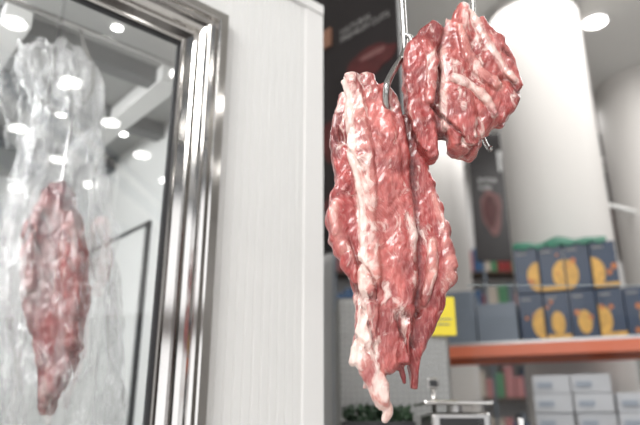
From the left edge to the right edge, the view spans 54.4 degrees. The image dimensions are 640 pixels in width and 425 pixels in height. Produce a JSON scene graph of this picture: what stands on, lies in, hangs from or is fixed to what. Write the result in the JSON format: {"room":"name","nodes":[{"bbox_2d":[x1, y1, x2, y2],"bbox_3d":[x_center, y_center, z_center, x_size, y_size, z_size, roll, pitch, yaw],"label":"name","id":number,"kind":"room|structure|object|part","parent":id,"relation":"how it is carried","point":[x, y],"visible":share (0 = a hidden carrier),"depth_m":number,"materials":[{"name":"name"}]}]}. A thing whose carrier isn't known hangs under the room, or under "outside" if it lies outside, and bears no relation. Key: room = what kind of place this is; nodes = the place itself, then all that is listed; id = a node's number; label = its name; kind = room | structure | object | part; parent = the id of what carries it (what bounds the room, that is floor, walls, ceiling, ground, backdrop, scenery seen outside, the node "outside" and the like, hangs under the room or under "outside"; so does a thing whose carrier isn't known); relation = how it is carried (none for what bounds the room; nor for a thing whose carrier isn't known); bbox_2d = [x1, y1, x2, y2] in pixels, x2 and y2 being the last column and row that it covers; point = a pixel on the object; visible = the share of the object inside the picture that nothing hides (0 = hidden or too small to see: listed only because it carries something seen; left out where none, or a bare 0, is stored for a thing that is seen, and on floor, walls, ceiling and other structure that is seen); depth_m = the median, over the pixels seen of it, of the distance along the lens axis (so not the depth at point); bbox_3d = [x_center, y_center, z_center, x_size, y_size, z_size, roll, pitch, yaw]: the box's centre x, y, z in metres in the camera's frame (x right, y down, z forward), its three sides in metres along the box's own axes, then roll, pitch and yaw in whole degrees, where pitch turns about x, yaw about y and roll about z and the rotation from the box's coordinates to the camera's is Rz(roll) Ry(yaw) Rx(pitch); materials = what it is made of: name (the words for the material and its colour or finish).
{"room":"food shop","nodes":[
{"label":"food shop","id":0,"kind":"room"},
{"bbox_2d":[0,176,39,424],"bbox_3d":[-2.693,0.808,3.130,2.700,2.810,0.100,16,-25,-39],"label":"plastic wrap","id":1,"kind":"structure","parent":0,"point":[18,395],"depth_m":3.85,"materials":[{"name":"clear plastic"}]},
{"bbox_2d":[1,36,121,424],"bbox_3d":[-0.900,0.027,2.113,0.629,1.411,0.296,0,-19,0],"label":"meat","id":2,"kind":"object","parent":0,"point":[55,288],"visible":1,"depth_m":1.99,"materials":[{"name":"food"}]},
{"bbox_2d":[0,2,173,196],"bbox_3d":[-1.526,-0.449,3.240,0.750,0.080,1.900,16,-25,-39],"label":"ceiling beam","id":3,"kind":"structure","parent":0,"point":[15,21],"depth_m":3.01,"materials":[{"name":"white paint"}]},
{"bbox_2d":[0,0,174,189],"bbox_3d":[-1.867,-0.750,2.674,2.500,0.100,2.400,16,-25,-39],"label":"ceiling","id":4,"kind":"structure","parent":0,"point":[15,164],"depth_m":2.96,"materials":[{"name":"grey paint"}]},
{"bbox_2d":[58,84,67,87],"label":"spotlights","id":5,"kind":"object","parent":4,"relation":"attached to","point":[60,85],"depth_m":2.95,"materials":[{"name":"white"}]},
{"bbox_2d":[0,5,170,174],"bbox_3d":[-1.838,-0.676,2.613,2.500,0.080,1.190,16,-25,-39],"label":"ceiling joists","id":6,"kind":"object","parent":4,"relation":"attached to","point":[106,60],"visible":0.67,"depth_m":2.90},
{"bbox_2d":[3,0,173,68],"bbox_3d":[-1.306,-0.811,2.020,2.400,0.024,0.026,16,-25,-39],"label":"rail","id":7,"kind":"object","parent":6,"relation":"attached to","point":[19,3],"visible":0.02,"depth_m":2.37,"materials":[{"name":"metal"}]},
{"bbox_2d":[61,31,95,180],"bbox_3d":[-0.866,-0.380,2.246,0.086,0.642,0.014,0,-19,0],"label":"hook","id":8,"kind":"object","parent":7,"relation":"hanging from","point":[67,147],"visible":0.97,"depth_m":2.24,"materials":[{"name":"metal"}]},
{"bbox_2d":[112,25,122,31],"label":"spotlights","id":9,"kind":"object","parent":4,"relation":"attached to","point":[117,28],"depth_m":2.52,"materials":[{"name":"white"}]},
{"bbox_2d":[38,122,168,424],"bbox_3d":[-0.891,0.782,3.055,0.101,2.810,2.400,16,-25,-39],"label":"wall","id":10,"kind":"structure","parent":0,"point":[132,194],"depth_m":3.48,"materials":[{"name":"white paint"}]},
{"bbox_2d":[69,227,145,424],"bbox_3d":[-1.120,1.153,3.102,0.026,2.100,0.690,16,-25,-39],"label":"door leaf","id":11,"kind":"structure","parent":10,"relation":"in","point":[115,271],"depth_m":3.23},
{"bbox_2d":[69,220,151,424],"bbox_3d":[-1.116,1.149,3.107,0.016,2.150,0.750,16,-25,-39],"label":"door frame","id":12,"kind":"structure","parent":10,"relation":"in","point":[148,224],"depth_m":3.05,"materials":[{"name":"black metal"}]},
{"bbox_2d":[198,0,219,9],"bbox_3d":[-1.044,0.198,1.358,2.700,2.810,0.094,16,-25,-39],"label":"wall","id":13,"kind":"structure","parent":0,"point":[213,3],"depth_m":2.23,"materials":[{"name":"white paint"}]},
{"bbox_2d":[85,0,228,424],"bbox_3d":[-0.960,0.089,1.386,1.654,2.035,0.064,16,-25,-39],"label":"door frame","id":14,"kind":"structure","parent":13,"relation":"attached to","point":[180,376],"depth_m":1.93,"materials":[{"name":"silver metal"}]},
{"bbox_2d":[71,0,180,424],"bbox_3d":[-1.005,0.105,1.434,1.594,1.975,0.082,16,-25,-39],"label":"window gasket","id":15,"kind":"structure","parent":14,"relation":"attached to","point":[81,2],"depth_m":1.92,"materials":[{"name":"black rubber"}]},
{"bbox_2d":[162,38,176,53],"bbox_3d":[-0.983,0.097,1.411,1.344,1.725,0.001,16,-25,-39],"label":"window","id":16,"kind":"structure","parent":15,"relation":"in","point":[173,46],"depth_m":2.09,"materials":[{"name":"white"}]},
{"bbox_2d":[206,0,304,424],"bbox_3d":[-0.212,0.428,1.980,0.405,2.780,0.006,16,-25,-39],"label":"wall panel","id":17,"kind":"object","parent":13,"relation":"attached to","point":[256,344],"visible":0.93,"depth_m":2.12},
{"bbox_2d":[293,0,323,424],"bbox_3d":[-1.038,0.190,1.359,2.706,2.825,0.123,16,-25,-39],"label":"trim","id":18,"kind":"structure","parent":13,"relation":"attached to","point":[312,352],"depth_m":2.27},
{"bbox_2d":[401,2,522,164],"bbox_3d":[0.306,-0.283,1.359,0.260,0.388,0.098,0,-19,0],"label":"meat chunk","id":19,"kind":"object","parent":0,"point":[462,82],"depth_m":1.32,"materials":[{"name":"red food"}]},
{"bbox_2d":[323,168,639,424],"bbox_3d":[1.500,1.738,9.502,17.000,5.200,0.100,0,-19,0],"label":"wall","id":20,"kind":"structure","parent":0,"point":[506,409],"depth_m":9.39,"materials":[{"name":"paint"}]},
{"bbox_2d":[405,0,639,167],"bbox_3d":[1.500,-3.453,2.564,17.000,0.100,16.600,0,-19,0],"label":"ceiling","id":21,"kind":"structure","parent":0,"point":[610,50],"depth_m":6.69,"materials":[{"name":"paint"}]},
{"bbox_2d":[314,0,403,254],"bbox_3d":[0.096,-1.217,4.221,0.070,3.050,1.090,18,-26,-42],"label":"poster","id":22,"kind":"object","parent":21,"relation":"hanging from","point":[360,36],"visible":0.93,"depth_m":3.98,"materials":[{"name":"paper"}]},
{"bbox_2d":[471,0,475,13],"bbox_3d":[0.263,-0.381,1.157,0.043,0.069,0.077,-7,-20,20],"label":"hook","id":23,"kind":"object","parent":21,"relation":"hanging from","point":[472,1],"depth_m":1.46,"materials":[{"name":"metal"}]},
{"bbox_2d":[580,12,610,30],"bbox_3d":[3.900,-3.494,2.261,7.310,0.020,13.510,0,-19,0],"label":"recessed light","id":24,"kind":"object","parent":21,"relation":"in","point":[596,19],"visible":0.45,"depth_m":6.54,"materials":[{"name":"white"}]},
{"bbox_3d":[1.500,1.558,0.838,17.000,0.100,16.600,0,-19,0],"label":"floor","id":25,"kind":"structure","parent":0,"visible":0},
{"bbox_2d":[333,248,529,424],"bbox_3d":[1.921,2.303,8.948,3.443,3.772,0.420,0,-19,0],"label":"display shelf","id":26,"kind":"object","parent":25,"relation":"on","point":[508,387],"visible":0.13,"depth_m":9.12,"materials":[{"name":"grey metal"}]},
{"bbox_2d":[429,140,482,411],"bbox_3d":[1.720,1.331,8.320,0.740,5.200,0.740,0,-19,0],"label":"column","id":27,"kind":"structure","parent":25,"relation":"on","point":[447,172],"depth_m":8.39,"materials":[{"name":"paint"}]},
{"bbox_2d":[468,133,620,424],"bbox_3d":[3.050,1.085,7.604,2.200,5.200,0.114,0,-19,0],"label":"banner","id":28,"kind":"object","parent":25,"relation":"on","point":[492,240],"visible":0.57,"depth_m":7.94,"materials":[{"name":"black plastic"}]},
{"bbox_2d":[478,177,495,188],"bbox_3d":[2.169,-0.379,8.058,0.229,0.165,0.004,0,-19,0],"label":"print","id":29,"kind":"object","parent":28,"relation":"on","point":[483,182],"depth_m":8.06,"materials":[{"name":"grey paper"}]},
{"bbox_3d":[2.050,1.097,7.639,0.040,5.200,0.040,0,-19,0],"label":"banner post","id":30,"kind":"part","parent":28,"relation":"part of","materials":[{"name":"grey metal"}]},
{"bbox_2d":[449,335,639,365],"bbox_3d":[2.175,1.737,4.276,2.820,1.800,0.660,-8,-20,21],"label":"beam","id":31,"kind":"structure","parent":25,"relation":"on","point":[624,347],"depth_m":4.53,"materials":[{"name":"orange metal"}]},
{"bbox_2d":[446,236,639,343],"bbox_3d":[2.112,0.567,4.646,2.354,0.768,0.465,-8,-20,21],"label":"boxes","id":32,"kind":"object","parent":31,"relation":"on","point":[543,312],"visible":0.88,"depth_m":4.56,"materials":[{"name":"blue cardboard"}]},
{"bbox_2d":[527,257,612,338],"bbox_3d":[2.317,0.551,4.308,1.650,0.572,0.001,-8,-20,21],"label":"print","id":33,"kind":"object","parent":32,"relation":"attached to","point":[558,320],"depth_m":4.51},
{"bbox_2d":[516,246,637,300],"bbox_3d":[2.269,0.384,4.389,1.674,0.359,0.006,-8,-20,21],"label":"print","id":34,"kind":"object","parent":32,"relation":"attached to","point":[604,266],"depth_m":4.56},
{"bbox_2d":[525,254,639,332],"bbox_3d":[2.308,0.522,4.321,1.724,0.609,0.001,-8,-20,21],"label":"print","id":35,"kind":"object","parent":32,"relation":"attached to","point":[572,260],"depth_m":4.46},
{"bbox_2d":[532,373,639,424],"bbox_3d":[2.434,1.357,4.220,1.827,0.508,0.470,-8,-20,21],"label":"cartons","id":36,"kind":"object","parent":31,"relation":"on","point":[595,402],"visible":1,"depth_m":4.28},
{"bbox_2d":[488,0,638,424],"bbox_3d":[2.200,0.403,5.625,0.940,5.200,0.940,0,-19,0],"label":"column","id":37,"kind":"structure","parent":25,"relation":"on","point":[554,178],"depth_m":5.62,"materials":[{"name":"paint"}]},
{"bbox_2d":[609,203,637,214],"bbox_3d":[3.131,-0.044,6.311,0.204,0.441,1.689,-12,-22,31],"label":"cable","id":38,"kind":"object","parent":37,"relation":"attached to","point":[630,211],"visible":0.96,"depth_m":5.71,"materials":[{"name":"white plastic"}]},
{"bbox_2d":[594,67,639,372],"bbox_3d":[4.000,0.875,6.996,1.060,5.200,1.060,0,-19,0],"label":"column","id":39,"kind":"structure","parent":25,"relation":"on","point":[617,98],"depth_m":7.32,"materials":[{"name":"paint"}]},
{"bbox_3d":[1.205,1.503,2.523,2.290,1.100,1.250,0,-19,0],"label":"countertop","id":40,"kind":"structure","parent":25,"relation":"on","visible":0},
{"bbox_2d":[340,402,415,424],"bbox_3d":[0.236,0.871,2.611,0.307,0.153,0.309,0,-19,0],"label":"potted plant","id":41,"kind":"object","parent":40,"relation":"on","point":[367,415],"visible":0.89,"depth_m":2.51,"materials":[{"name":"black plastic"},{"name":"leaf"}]},
{"bbox_2d":[335,298,451,424],"bbox_3d":[0.350,0.788,3.132,0.540,0.650,0.404,0,-19,0],"label":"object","id":42,"kind":"object","parent":40,"relation":"on","point":[435,360],"visible":0.4,"depth_m":2.93,"materials":[{"name":"metal"}]},
{"bbox_2d":[432,297,456,335],"bbox_3d":[0.589,0.502,3.001,0.122,0.185,0.039,0,-19,0],"label":"price sign","id":43,"kind":"object","parent":42,"relation":"attached to","point":[446,324],"visible":0.5,"depth_m":2.98,"materials":[{"name":"paper"}]},
{"bbox_2d":[413,378,492,424],"bbox_3d":[0.500,0.744,2.367,0.250,0.235,0.280,0,-19,0],"label":"weighing scale","id":44,"kind":"object","parent":40,"relation":"on","point":[454,415],"visible":1,"depth_m":2.25,"materials":[{"name":"metal"}]},
{"bbox_3d":[0.455,0.757,2.489,0.018,0.110,0.018,0,-19,0],"label":"display post","id":45,"kind":"part","parent":44,"relation":"part of","materials":[{"name":"silver metal"}]},
{"bbox_3d":[0.500,0.729,2.372,0.250,0.015,0.280,0,-19,0],"label":"platter","id":46,"kind":"part","parent":44,"relation":"part of","materials":[{"name":"silver metal"}]},
{"bbox_3d":[0.510,0.745,2.356,0.060,0.025,0.060,0,-19,0],"label":"platter stem","id":47,"kind":"part","parent":44,"relation":"part of","materials":[{"name":"metal"}]},
{"bbox_2d":[467,285,639,424],"bbox_3d":[1.430,0.541,2.278,1.740,0.560,0.030,0,-19,0],"label":"sneeze guard","id":48,"kind":"object","parent":40,"relation":"on","point":[519,421],"visible":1,"depth_m":2.37,"materials":[{"name":"clear glass"}]},
{"bbox_3d":[0.950,-2.067,1.992,2.500,2.895,0.041,0,-19,0],"label":"hanging rail","id":49,"kind":"object","parent":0,"visible":0},
{"bbox_2d":[382,0,412,108],"bbox_3d":[0.166,-0.463,1.408,0.104,0.557,0.047,13,-23,-33],"label":"hook","id":50,"kind":"object","parent":49,"relation":"hanging from","point":[404,35],"visible":0.73,"depth_m":1.36,"materials":[{"name":"metal"}]},
{"bbox_2d":[325,71,457,422],"bbox_3d":[0.141,0.044,1.246,0.262,0.716,0.094,0,-19,0],"label":"meat","id":51,"kind":"object","parent":50,"relation":"hanging from","point":[388,229],"visible":0.96,"depth_m":1.22,"materials":[{"name":"red food"}]},
{"bbox_2d":[482,137,492,151],"bbox_3d":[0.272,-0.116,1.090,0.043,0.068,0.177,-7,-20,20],"label":"hook","id":52,"kind":"object","parent":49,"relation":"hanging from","point":[487,146],"depth_m":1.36,"materials":[{"name":"metal"}]}
]}

